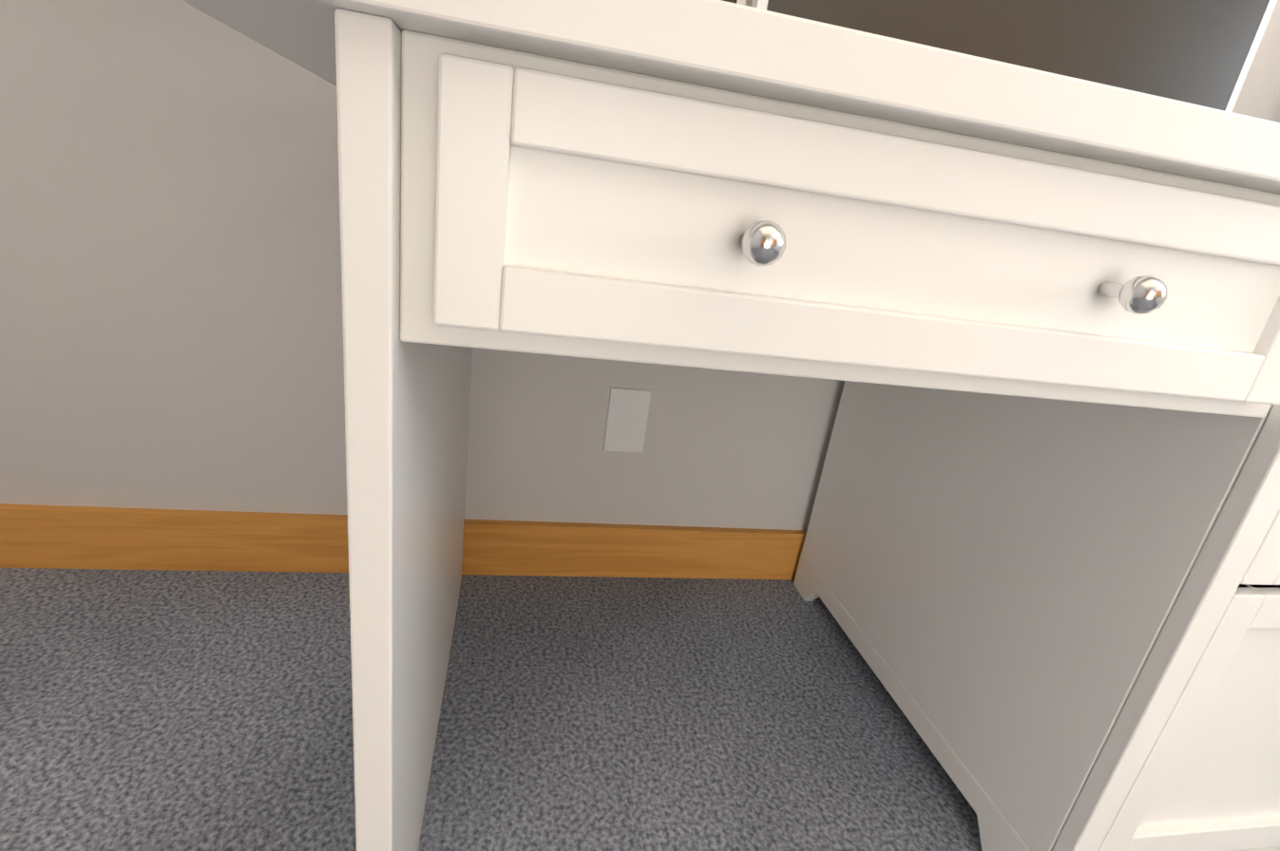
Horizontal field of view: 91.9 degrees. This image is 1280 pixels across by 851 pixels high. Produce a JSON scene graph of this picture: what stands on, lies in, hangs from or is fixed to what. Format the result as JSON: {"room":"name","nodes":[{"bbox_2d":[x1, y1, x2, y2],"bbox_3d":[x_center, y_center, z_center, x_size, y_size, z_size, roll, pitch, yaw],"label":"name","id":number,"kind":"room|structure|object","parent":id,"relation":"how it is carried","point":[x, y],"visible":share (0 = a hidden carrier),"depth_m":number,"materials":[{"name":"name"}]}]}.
{"room":"office","nodes":[
{"label":"office","id":0,"kind":"room"},
{"bbox_2d":[0,568,981,850],"bbox_3d":[1.179,1.038,-0.300,5.000,0.100,3.900,4,20,-12],"label":"floor","id":1,"kind":"structure","parent":0,"point":[169,711],"depth_m":0.81,"materials":[{"name":"grey carpet"}]},
{"bbox_2d":[182,0,1279,850],"bbox_3d":[0.296,0.069,0.787,1.260,0.760,0.672,4,20,-12],"label":"desk","id":2,"kind":"object","parent":1,"relation":"on","point":[1029,316],"visible":0.98,"depth_m":0.39,"materials":[{"name":"white paint"}]},
{"bbox_2d":[722,0,745,5],"bbox_3d":[-0.187,-0.568,0.536,0.696,0.465,0.239,4,20,-12],"label":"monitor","id":3,"kind":"object","parent":2,"relation":"on","point":[741,2],"depth_m":0.72,"materials":[{"name":"white plastic"}]},
{"bbox_2d":[751,0,1277,112],"bbox_3d":[0.487,-0.551,0.759,0.700,0.465,0.230,4,20,-12],"label":"monitor","id":4,"kind":"object","parent":2,"relation":"on","point":[1200,52],"visible":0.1,"depth_m":0.79,"materials":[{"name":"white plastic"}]},
{"bbox_2d":[0,0,1279,530],"bbox_3d":[1.021,-0.813,1.030,5.000,2.440,0.100,4,20,-12],"label":"wall","id":5,"kind":"structure","parent":0,"point":[171,333],"depth_m":0.92,"materials":[{"name":"white paint"}]},
{"bbox_2d":[0,503,807,579],"bbox_3d":[0.875,0.298,1.362,4.800,0.105,0.016,4,20,-12],"label":"baseboard","id":6,"kind":"structure","parent":5,"relation":"attached to","point":[51,537],"depth_m":1.05,"materials":[{"name":"brown wood"}]},
{"bbox_2d":[603,387,650,453],"bbox_3d":[-0.023,-0.009,1.082,0.070,0.115,0.008,4,20,-12],"label":"electrical outlet","id":7,"kind":"object","parent":5,"relation":"attached to","point":[626,420],"visible":1,"depth_m":1.08,"materials":[{"name":"white plastic"}]}
]}

